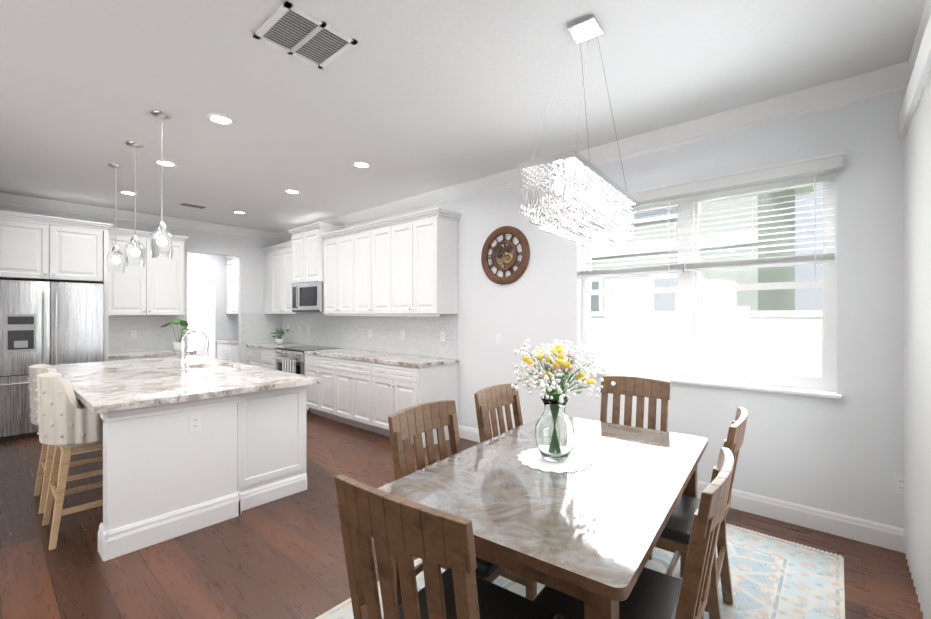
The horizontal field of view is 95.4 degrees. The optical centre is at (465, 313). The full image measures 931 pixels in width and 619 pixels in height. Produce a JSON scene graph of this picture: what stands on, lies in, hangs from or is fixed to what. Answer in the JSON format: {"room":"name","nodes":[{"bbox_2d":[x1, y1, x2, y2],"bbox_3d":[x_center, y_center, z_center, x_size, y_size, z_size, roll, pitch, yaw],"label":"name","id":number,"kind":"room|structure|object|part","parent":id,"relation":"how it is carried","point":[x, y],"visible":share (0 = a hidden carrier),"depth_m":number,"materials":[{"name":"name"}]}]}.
{"room":"dining room","nodes":[
{"label":"dining room","id":0,"kind":"room"},
{"bbox_2d":[0,205,281,363],"bbox_3d":[-5.848,-0.020,5.392,0.120,2.960,7.070,0,0,41],"label":"wall","id":1,"kind":"structure","parent":0,"point":[248,252],"depth_m":7.31,"materials":[{"name":"white paint"}]},
{"bbox_2d":[0,210,188,360],"bbox_3d":[-4.984,0.134,5.770,0.680,2.650,2.093,0,0,41],"label":"upper cabinet","id":2,"kind":"object","parent":1,"relation":"attached to","point":[34,247],"visible":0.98,"depth_m":5.50,"materials":[{"name":"white paint"}]},
{"bbox_2d":[130,330,136,337],"bbox_3d":[-4.946,0.299,6.310,0.008,0.116,0.072,0,0,41],"label":"electrical outlet plate","id":3,"kind":"object","parent":1,"relation":"attached to","point":[133,333],"depth_m":6.31,"materials":[{"name":"white plastic"}]},
{"bbox_2d":[0,193,279,239],"bbox_3d":[-5.808,-1.433,5.263,0.110,0.135,6.930,0,0,41],"label":"crown molding","id":4,"kind":"structure","parent":1,"relation":"attached to","point":[6,199],"depth_m":6.19,"materials":[{"name":"white paint"}]},
{"bbox_2d":[108,314,187,352],"bbox_3d":[-4.850,0.284,6.432,0.007,0.549,1.090,0,0,41],"label":"tile backsplash","id":5,"kind":"structure","parent":1,"relation":"attached to","point":[150,334],"depth_m":6.40,"materials":[{"name":"tile"}]},
{"bbox_2d":[241,313,279,343],"bbox_3d":[-3.719,0.264,7.721,0.007,0.549,0.700,0,0,41],"label":"tile backsplash","id":6,"kind":"structure","parent":1,"relation":"attached to","point":[256,328],"depth_m":7.69,"materials":[{"name":"tile"}]},
{"bbox_2d":[187,252,237,358],"bbox_3d":[-5.469,-0.021,8.552,0.120,2.960,1.820,0,0,41],"label":"wall","id":7,"kind":"structure","parent":0,"point":[203,270],"depth_m":8.68,"materials":[{"name":"white paint"}]},
{"bbox_2d":[187,279,194,336],"bbox_3d":[-6.957,-0.141,9.912,0.050,1.400,1.100,0,0,41],"label":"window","id":8,"kind":"structure","parent":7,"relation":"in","point":[190,308],"depth_m":10.24,"materials":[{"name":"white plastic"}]},
{"bbox_2d":[0,411,922,618],"bbox_3d":[-4.067,1.485,3.935,12.480,0.050,7.230,0,0,41],"label":"floor","id":9,"kind":"structure","parent":0,"point":[282,558],"depth_m":2.54,"materials":[{"name":"brown wood"}]},
{"bbox_2d":[0,280,103,441],"bbox_3d":[-5.234,0.537,5.306,0.816,1.845,0.980,0,0,41],"label":"fridge","id":10,"kind":"object","parent":9,"relation":"on","point":[48,323],"visible":0.56,"depth_m":5.00,"materials":[{"name":"silver metal"}]},
{"bbox_2d":[27,364,102,513],"bbox_3d":[-3.146,0.930,3.408,0.560,1.060,0.528,0,0,41],"label":"bar stool","id":11,"kind":"object","parent":9,"relation":"on","point":[45,463],"visible":0.19,"depth_m":3.19,"materials":[{"name":"brown wood"}]},
{"bbox_3d":[-3.147,0.630,3.406,0.560,0.459,0.522,0,0,41],"label":"seat","id":12,"kind":"part","parent":11,"relation":"part of","materials":[{"name":"beige fabric"}]},
{"bbox_2d":[35,372,102,549],"bbox_3d":[-2.604,0.930,2.933,0.560,1.060,0.528,0,0,41],"label":"bar stool","id":13,"kind":"object","parent":9,"relation":"on","point":[69,422],"visible":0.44,"depth_m":2.70,"materials":[{"name":"beige fabric"}]},
{"bbox_3d":[-2.606,0.630,2.931,0.560,0.459,0.522,0,0,41],"label":"seat","id":14,"kind":"part","parent":13,"relation":"part of","materials":[{"name":"beige fabric"}]},
{"bbox_2d":[108,349,196,360],"bbox_3d":[-4.617,1.010,6.189,0.673,0.900,1.027,0,0,41],"label":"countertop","id":15,"kind":"structure","parent":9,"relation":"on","point":[114,356],"depth_m":6.00,"materials":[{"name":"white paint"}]},
{"bbox_2d":[161,318,196,350],"bbox_3d":[-4.311,0.309,6.443,0.550,0.499,0.452,0,0,41],"label":"potted plant","id":16,"kind":"object","parent":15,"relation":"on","point":[177,345],"visible":0.83,"depth_m":6.38,"materials":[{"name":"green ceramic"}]},
{"bbox_2d":[71,383,318,561],"bbox_3d":[-2.762,1.015,3.951,2.880,0.890,1.376,0,0,41],"label":"kitchen island","id":17,"kind":"object","parent":9,"relation":"on","point":[205,441],"depth_m":2.87,"materials":[{"name":"white paint"}]},
{"bbox_2d":[51,359,258,414],"bbox_3d":[-2.935,0.550,3.739,2.960,0.040,0.910,0,0,41],"label":"island countertop","id":18,"kind":"structure","parent":17,"relation":"on","point":[119,385],"depth_m":3.18,"materials":[{"name":"white stone"}]},
{"bbox_2d":[163,355,318,390],"bbox_3d":[-2.469,0.550,4.269,2.960,0.040,0.500,0,0,41],"label":"island countertop","id":19,"kind":"structure","parent":17,"relation":"on","point":[267,379],"depth_m":3.70,"materials":[{"name":"white stone"}]},
{"bbox_2d":[179,329,208,372],"bbox_3d":[-2.536,0.336,4.003,0.290,0.386,0.273,0,0,41],"label":"island faucet","id":20,"kind":"object","parent":19,"relation":"on","point":[182,362],"visible":1,"depth_m":4.01,"materials":[{"name":"silver metal"}]},
{"bbox_2d":[195,363,238,370],"bbox_3d":[-2.492,0.671,4.229,0.756,0.226,0.426,0,0,41],"label":"sink","id":21,"kind":"object","parent":19,"relation":"in","point":[222,366],"depth_m":4.42,"materials":[{"name":"white ceramic"}]},
{"bbox_2d":[217,343,223,359],"bbox_3d":[-4.773,1.019,8.792,0.590,0.880,0.537,0,0,41],"label":"base cabinet","id":22,"kind":"object","parent":9,"relation":"on","point":[220,346],"depth_m":8.62,"materials":[{"name":"white paint"}]},
{"bbox_2d":[224,343,235,361],"bbox_3d":[-4.364,1.019,8.432,0.500,0.880,0.537,0,0,41],"label":"base cabinet","id":23,"kind":"object","parent":9,"relation":"on","point":[227,349],"depth_m":8.28,"materials":[{"name":"white paint"}]},
{"bbox_2d":[216,339,237,342],"bbox_3d":[-4.389,0.559,8.447,1.619,0.040,0.546,0,0,41],"label":"countertop","id":24,"kind":"structure","parent":23,"relation":"on","point":[226,340],"depth_m":8.58,"materials":[{"name":"white stone"}]},
{"bbox_2d":[236,343,237,362],"bbox_3d":[-3.988,1.019,8.102,0.500,0.880,0.537,0,0,41],"label":"base cabinet","id":25,"kind":"object","parent":9,"relation":"on","point":[236,343],"depth_m":8.08,"materials":[{"name":"white paint"}]},
{"bbox_2d":[246,347,257,365],"bbox_3d":[-3.457,1.019,7.568,0.597,0.880,0.638,0,0,41],"label":"base cabinet","id":26,"kind":"object","parent":9,"relation":"on","point":[252,358],"depth_m":7.35,"materials":[{"name":"white paint"}]},
{"bbox_2d":[258,347,313,369],"bbox_3d":[-3.022,1.019,7.186,0.560,0.880,0.638,0,0,41],"label":"base cabinet","id":27,"kind":"object","parent":9,"relation":"on","point":[265,355],"depth_m":6.99,"materials":[{"name":"white paint"}]},
{"bbox_2d":[246,343,307,350],"bbox_3d":[-3.249,0.559,7.380,1.156,0.040,0.646,0,0,41],"label":"countertop","id":28,"kind":"structure","parent":27,"relation":"on","point":[274,345],"depth_m":7.31,"materials":[{"name":"white stone"}]},
{"bbox_2d":[270,328,288,343],"bbox_3d":[-3.275,0.392,7.535,0.319,0.292,0.402,0,0,41],"label":"potted plant","id":29,"kind":"object","parent":28,"relation":"on","point":[279,340],"visible":1,"depth_m":7.45,"materials":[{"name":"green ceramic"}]},
{"bbox_2d":[273,345,338,411],"bbox_3d":[-2.522,0.982,6.649,0.884,0.895,0.663,0,0,41],"label":"range","id":30,"kind":"object","parent":9,"relation":"on","point":[291,359],"visible":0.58,"depth_m":6.37,"materials":[{"name":"silver metal"}]},
{"bbox_2d":[304,351,333,419],"bbox_3d":[-1.831,1.020,6.141,0.810,0.880,0.638,0,0,41],"label":"base cabinet","id":31,"kind":"object","parent":9,"relation":"on","point":[319,397],"depth_m":5.87,"materials":[{"name":"white paint"}]},
{"bbox_2d":[334,355,369,430],"bbox_3d":[-1.226,1.020,5.609,0.800,0.880,0.638,0,0,41],"label":"base cabinet","id":32,"kind":"object","parent":9,"relation":"on","point":[351,376],"depth_m":5.38,"materials":[{"name":"white paint"}]},
{"bbox_2d":[370,359,457,447],"bbox_3d":[-0.611,1.020,5.069,0.838,0.880,0.638,0,0,41],"label":"base cabinet","id":33,"kind":"object","parent":9,"relation":"on","point":[371,391],"depth_m":4.84,"materials":[{"name":"white paint"}]},
{"bbox_2d":[306,347,457,366],"bbox_3d":[-1.212,0.560,5.592,2.465,0.040,0.646,0,0,41],"label":"countertop","id":34,"kind":"structure","parent":33,"relation":"on","point":[379,357],"depth_m":5.24,"materials":[{"name":"white stone"}]},
{"bbox_2d":[315,524,844,618],"bbox_3d":[0.652,1.456,2.141,1.900,0.008,2.744,0,0,41],"label":"rug","id":35,"kind":"object","parent":9,"relation":"on","point":[774,578],"visible":0.23,"depth_m":2.31,"materials":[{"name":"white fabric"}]},
{"bbox_2d":[334,474,557,618],"bbox_3d":[-0.038,0.953,1.284,0.470,0.996,0.566,0,0,36],"label":"dining chair","id":36,"kind":"object","parent":35,"relation":"on","point":[434,539],"visible":1,"depth_m":1.08,"materials":[{"name":"brown wood"}]},
{"bbox_3d":[0.007,0.991,1.344,0.482,0.049,0.450,0,0,41],"label":"seat","id":37,"kind":"part","parent":36,"relation":"part of","materials":[{"name":"black leather"}]},
{"bbox_2d":[388,400,536,600],"bbox_3d":[-0.010,0.953,1.961,0.566,0.996,0.470,0,0,36],"label":"dining chair","id":38,"kind":"object","parent":35,"relation":"on","point":[408,423],"visible":0.35,"depth_m":2.04,"materials":[{"name":"brown wood"}]},
{"bbox_3d":[0.051,0.991,1.916,0.450,0.049,0.482,0,0,41],"label":"seat","id":39,"kind":"part","parent":38,"relation":"part of","materials":[{"name":"black leather"}]},
{"bbox_2d":[474,383,522,442],"bbox_3d":[0.393,0.952,2.509,0.566,0.996,0.470,0,0,36],"label":"dining chair","id":40,"kind":"object","parent":35,"relation":"on","point":[493,397],"visible":0.19,"depth_m":2.64,"materials":[{"name":"brown wood"}]},
{"bbox_2d":[377,417,707,618],"bbox_3d":[0.484,1.071,1.995,0.970,0.760,1.620,0,0,36],"label":"dining table","id":41,"kind":"object","parent":35,"relation":"on","point":[590,536],"visible":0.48,"depth_m":1.58,"materials":[{"name":"wood"},{"name":"marble"}]},
{"bbox_2d":[517,448,593,472],"bbox_3d":[0.424,0.688,2.014,0.357,0.002,0.357,0,0,41],"label":"doily","id":42,"kind":"object","parent":41,"relation":"on","point":[574,461],"visible":0.79,"depth_m":1.96,"materials":[{"name":"white fabric"}]},
{"bbox_2d":[535,395,574,461],"bbox_3d":[0.424,0.542,2.014,0.189,0.290,0.189,0,0,41],"label":"vase","id":43,"kind":"object","parent":42,"relation":"on","point":[554,433],"visible":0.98,"depth_m":1.95,"materials":[{"name":"clear glass"}]},
{"bbox_2d":[511,339,614,403],"bbox_3d":[0.437,0.388,2.012,0.528,0.538,0.528,0,0,41],"label":"flowers","id":44,"kind":"object","parent":43,"relation":"in","point":[553,362],"visible":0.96,"depth_m":1.95,"materials":[{"name":"white plant"}]},
{"bbox_2d":[533,447,733,618],"bbox_3d":[0.573,0.953,1.434,0.566,0.996,0.470,0,0,36],"label":"dining chair","id":45,"kind":"object","parent":35,"relation":"on","point":[654,594],"visible":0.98,"depth_m":1.27,"materials":[{"name":"brown wood"}]},
{"bbox_3d":[0.512,0.991,1.479,0.450,0.049,0.482,0,0,41],"label":"seat","id":46,"kind":"part","parent":45,"relation":"part of","materials":[{"name":"black leather"}]},
{"bbox_2d":[600,376,669,559],"bbox_3d":[1.065,0.952,2.837,0.470,0.996,0.566,0,0,36],"label":"dining chair","id":47,"kind":"object","parent":35,"relation":"on","point":[640,388],"visible":0.33,"depth_m":3.02,"materials":[{"name":"brown wood"}]},
{"bbox_2d":[655,407,747,618],"bbox_3d":[1.046,0.953,2.079,0.566,0.996,0.470,0,0,36],"label":"dining chair","id":48,"kind":"object","parent":35,"relation":"on","point":[674,537],"visible":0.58,"depth_m":1.92,"materials":[{"name":"brown wood"}]},
{"bbox_3d":[0.985,0.991,2.124,0.450,0.049,0.482,0,0,41],"label":"seat","id":49,"kind":"part","parent":48,"relation":"part of","materials":[{"name":"black leather"}]},
{"bbox_2d":[0,0,925,232],"bbox_3d":[-4.067,-1.525,3.934,12.480,0.050,7.230,0,0,41],"label":"ceiling","id":50,"kind":"structure","parent":0,"point":[407,98],"depth_m":2.79,"materials":[{"name":"white paint"}]},
{"bbox_2d":[107,164,124,272],"bbox_3d":[-3.541,-0.963,4.291,0.146,1.075,0.146,0,0,41],"label":"pendant light","id":51,"kind":"object","parent":50,"relation":"hanging from","point":[115,259],"visible":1,"depth_m":4.27,"materials":[{"name":"glass"}]},
{"bbox_2d":[119,191,137,194],"bbox_3d":[-4.177,-1.496,5.249,0.189,0.009,0.189,0,0,35],"label":"recessed light","id":52,"kind":"object","parent":50,"relation":"in","point":[122,192],"depth_m":5.23,"materials":[{"name":"white paint"}]},
{"bbox_2d":[125,141,144,266],"bbox_3d":[-2.925,-0.962,3.750,0.146,1.075,0.146,0,0,41],"label":"pendant light","id":53,"kind":"object","parent":50,"relation":"hanging from","point":[134,252],"visible":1,"depth_m":3.72,"materials":[{"name":"clear glass"}]},
{"bbox_2d":[150,111,173,258],"bbox_3d":[-2.286,-0.962,3.189,0.146,1.075,0.146,0,0,41],"label":"pendant light","id":54,"kind":"object","parent":50,"relation":"hanging from","point":[161,241],"visible":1,"depth_m":3.16,"materials":[{"name":"clear glass"}]},
{"bbox_2d":[154,160,176,166],"bbox_3d":[-2.983,-1.496,4.214,0.189,0.009,0.189,0,0,35],"label":"recessed light","id":55,"kind":"object","parent":50,"relation":"in","point":[166,163],"depth_m":4.21,"materials":[{"name":"white paint"}]},
{"bbox_2d":[178,202,208,208],"bbox_3d":[-3.763,-1.494,5.857,0.200,0.012,0.320,0,0,41],"label":"ceiling vent","id":56,"kind":"object","parent":50,"relation":"in","point":[182,203],"depth_m":5.83,"materials":[{"name":"white metal"}]},
{"bbox_2d":[206,113,234,124],"bbox_3d":[-1.887,-1.495,3.265,0.189,0.009,0.189,0,0,35],"label":"recessed light","id":57,"kind":"object","parent":50,"relation":"in","point":[220,119],"depth_m":3.26,"materials":[{"name":"white paint"}]},
{"bbox_2d":[232,211,246,213],"bbox_3d":[-3.335,-1.496,6.253,0.189,0.009,0.189,0,0,35],"label":"recessed light","id":58,"kind":"object","parent":50,"relation":"in","point":[237,212],"depth_m":6.25,"materials":[{"name":"white paint"}]},
{"bbox_2d":[284,189,300,193],"bbox_3d":[-2.118,-1.496,5.184,0.189,0.009,0.189,0,0,35],"label":"recessed light","id":59,"kind":"object","parent":50,"relation":"in","point":[292,191],"depth_m":5.18,"materials":[{"name":"white paint"}]},
{"bbox_2d":[253,1,357,68],"bbox_3d":[-0.868,-1.494,2.304,0.380,0.012,0.400,0,0,41],"label":"ceiling vent","id":60,"kind":"object","parent":50,"relation":"in","point":[287,27],"depth_m":2.29,"materials":[{"name":"white metal"}]},
{"bbox_2d":[352,161,370,167],"bbox_3d":[-1.044,-1.496,4.255,0.189,0.009,0.189,0,0,32],"label":"recessed light","id":61,"kind":"object","parent":50,"relation":"in","point":[359,164],"depth_m":4.24,"materials":[{"name":"white paint"}]},
{"bbox_2d":[518,14,635,250],"bbox_3d":[0.626,-0.951,2.216,0.270,1.096,0.950,0,0,36],"label":"chandelier","id":62,"kind":"object","parent":50,"relation":"hanging from","point":[576,196],"visible":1,"depth_m":1.96,"materials":[{"name":"clear glass"}]},
{"bbox_2d":[209,91,905,528],"bbox_3d":[-1.735,-0.021,6.591,12.480,2.960,0.160,0,0,41],"label":"wall","id":63,"kind":"structure","parent":0,"point":[845,455],"depth_m":3.00,"materials":[{"name":"white paint"}]},
{"bbox_2d":[224,256,237,313],"bbox_3d":[-4.588,-0.596,8.733,0.945,1.190,0.386,0,0,41],"label":"wall cabinet","id":64,"kind":"object","parent":63,"relation":"attached to","point":[231,285],"visible":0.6,"depth_m":8.72,"materials":[{"name":"white paint"}]},
{"bbox_2d":[263,251,268,313],"bbox_3d":[-3.457,-0.561,7.761,0.341,1.120,0.349,0,0,41],"label":"upper cabinet","id":65,"kind":"object","parent":63,"relation":"attached to","point":[266,253],"depth_m":7.70,"materials":[{"name":"white paint"}]},
{"bbox_2d":[269,247,314,313],"bbox_3d":[-3.000,-0.561,7.360,0.876,1.120,0.349,0,0,41],"label":"upper cabinet","id":66,"kind":"object","parent":63,"relation":"attached to","point":[280,289],"depth_m":7.30,"materials":[{"name":"white paint"}]},
{"bbox_2d":[289,227,344,282],"bbox_3d":[-2.371,-0.891,6.760,0.850,0.800,0.419,0,0,41],"label":"upper cabinet","id":67,"kind":"object","parent":63,"relation":"attached to","point":[305,246],"depth_m":6.56,"materials":[{"name":"white paint"}]},
{"bbox_2d":[292,281,322,311],"bbox_3d":[-2.385,-0.258,6.745,0.840,0.455,0.461,0,0,41],"label":"microwave","id":68,"kind":"object","parent":67,"relation":"attached to","point":[307,297],"visible":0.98,"depth_m":6.54,"materials":[{"name":"silver metal"}]},
{"bbox_2d":[321,231,352,314],"bbox_3d":[-1.724,-0.560,6.239,0.800,1.120,0.349,0,0,41],"label":"upper cabinet","id":69,"kind":"object","parent":63,"relation":"attached to","point":[336,251],"depth_m":6.12,"materials":[{"name":"white paint"}]},
{"bbox_2d":[280,313,457,358],"bbox_3d":[-1.783,0.264,6.521,4.500,0.549,0.007,0,0,41],"label":"tile backsplash","id":70,"kind":"structure","parent":63,"relation":"attached to","point":[422,335],"depth_m":6.03,"materials":[{"name":"tile"}]},
{"bbox_2d":[353,223,388,314],"bbox_3d":[-1.123,-0.560,5.711,0.800,1.120,0.349,0,0,41],"label":"upper cabinet","id":71,"kind":"object","parent":63,"relation":"attached to","point":[371,245],"depth_m":5.58,"materials":[{"name":"white paint"}]},
{"bbox_2d":[401,330,404,338],"bbox_3d":[-0.841,0.280,5.684,0.072,0.116,0.008,0,0,41],"label":"electrical outlet plate","id":72,"kind":"object","parent":63,"relation":"attached to","point":[402,331],"depth_m":5.68,"materials":[{"name":"white plastic"}]},
{"bbox_2d":[389,215,458,314],"bbox_3d":[-0.514,-0.560,5.177,0.820,1.120,0.349,0,0,41],"label":"upper cabinet","id":73,"kind":"object","parent":63,"relation":"attached to","point":[405,265],"depth_m":4.97,"materials":[{"name":"white paint"}]},
{"bbox_2d":[441,332,444,341],"bbox_3d":[-0.277,0.280,5.190,0.072,0.116,0.008,0,0,41],"label":"electrical outlet plate","id":74,"kind":"object","parent":63,"relation":"attached to","point":[442,333],"depth_m":5.18,"materials":[{"name":"white plastic"}]},
{"bbox_2d":[496,333,500,343],"bbox_3d":[0.359,0.270,4.641,0.072,0.116,0.010,0,0,41],"label":"electrical outlet plate","id":75,"kind":"object","parent":63,"relation":"attached to","point":[498,335],"depth_m":4.63,"materials":[{"name":"white plastic"}]},
{"bbox_2d":[481,226,529,284],"bbox_3d":[0.417,-0.630,4.570,0.630,0.630,0.034,0,0,41],"label":"clock","id":76,"kind":"object","parent":63,"relation":"attached to","point":[500,252],"visible":1,"depth_m":4.55,"materials":[{"name":"brown wood"}]},
{"bbox_2d":[276,62,906,241],"bbox_3d":[-0.381,-1.433,5.223,8.320,0.135,0.110,0,0,41],"label":"crown molding","id":77,"kind":"structure","parent":63,"relation":"attached to","point":[884,81],"depth_m":3.27,"materials":[{"name":"white paint"}]},
{"bbox_2d":[458,425,903,552],"bbox_3d":[1.330,1.390,3.784,3.790,0.140,0.016,0,0,41],"label":"baseboard","id":78,"kind":"structure","parent":63,"relation":"attached to","point":[873,533],"depth_m":2.87,"materials":[{"name":"white paint"}]},
{"bbox_2d":[582,173,836,391],"bbox_3d":[1.845,-0.215,3.514,1.860,1.490,0.082,0,0,41],"label":"window","id":79,"kind":"structure","parent":63,"relation":"in","point":[689,288],"depth_m":3.38,"materials":[{"name":"white plastic"}]},
{"bbox_2d":[578,152,843,337],"bbox_3d":[1.742,-0.439,3.412,1.950,1.199,0.139,0,0,41],"label":"window blind","id":80,"kind":"object","parent":79,"relation":"attached to","point":[817,165],"visible":0.85,"depth_m":3.17,"materials":[{"name":"white plastic"}]},
{"bbox_2d":[581,370,842,398],"bbox_3d":[1.781,0.545,3.442,1.920,0.027,0.135,0,0,41],"label":"window sill","id":81,"kind":"structure","parent":63,"relation":"attached to","point":[797,392],"depth_m":3.14,"materials":[{"name":"white paint"}]},
{"bbox_2d":[893,474,903,494],"bbox_3d":[2.681,1.050,2.603,0.072,0.116,0.008,0,0,41],"label":"electrical outlet plate","id":82,"kind":"object","parent":63,"relation":"attached to","point":[898,484],"depth_m":2.61,"materials":[{"name":"white plastic"}]},
{"bbox_3d":[0.562,-0.019,-0.129,0.160,2.960,7.230,0,0,41],"label":"wall","id":83,"kind":"structure","parent":0,"visible":0},
{"bbox_2d":[899,13,930,138],"bbox_3d":[1.887,-1.129,1.615,0.148,0.140,2.400,0,0,41],"label":"blind valance","id":84,"kind":"object","parent":83,"relation":"attached to","point":[919,75],"visible":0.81,"depth_m":2.01,"materials":[{"name":"white"}]},
{"bbox_2d":[904,71,930,618],"bbox_3d":[1.915,0.185,1.661,0.085,2.490,2.247,0,0,41],"label":"vertical blind slats","id":85,"kind":"object","parent":84,"relation":"hanging from","point":[917,344],"visible":1,"depth_m":2.10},
{"bbox_2d":[904,0,930,87],"bbox_3d":[0.362,-1.432,-0.153,0.110,0.135,6.930,0,0,41],"label":"crown molding","id":86,"kind":"structure","parent":83,"relation":"attached to","point":[908,65],"depth_m":2.32,"materials":[{"name":"white paint"}]},
{"label":"outside","id":87,"kind":"structure","parent":0,"visible":0},
{"bbox_3d":[6.395,1.807,16.973,37.000,0.100,26.170,0,0,41],"label":"ground","id":88,"kind":"structure","parent":87,"visible":0},
{"bbox_2d":[591,185,813,310],"bbox_3d":[1.239,-1.543,17.314,19.800,6.600,10.000,0,0,41],"label":"house","id":89,"kind":"structure","parent":88,"relation":"on","point":[599,282],"depth_m":8.79,"materials":[{"name":"grey"}]},
{"bbox_2d":[591,306,821,376],"bbox_3d":[-0.038,0.829,8.888,32.000,1.860,0.120,0,0,41],"label":"fence","id":90,"kind":"object","parent":88,"relation":"on","point":[743,316],"depth_m":5.72,"materials":[{"name":"white plastic"}]}
]}

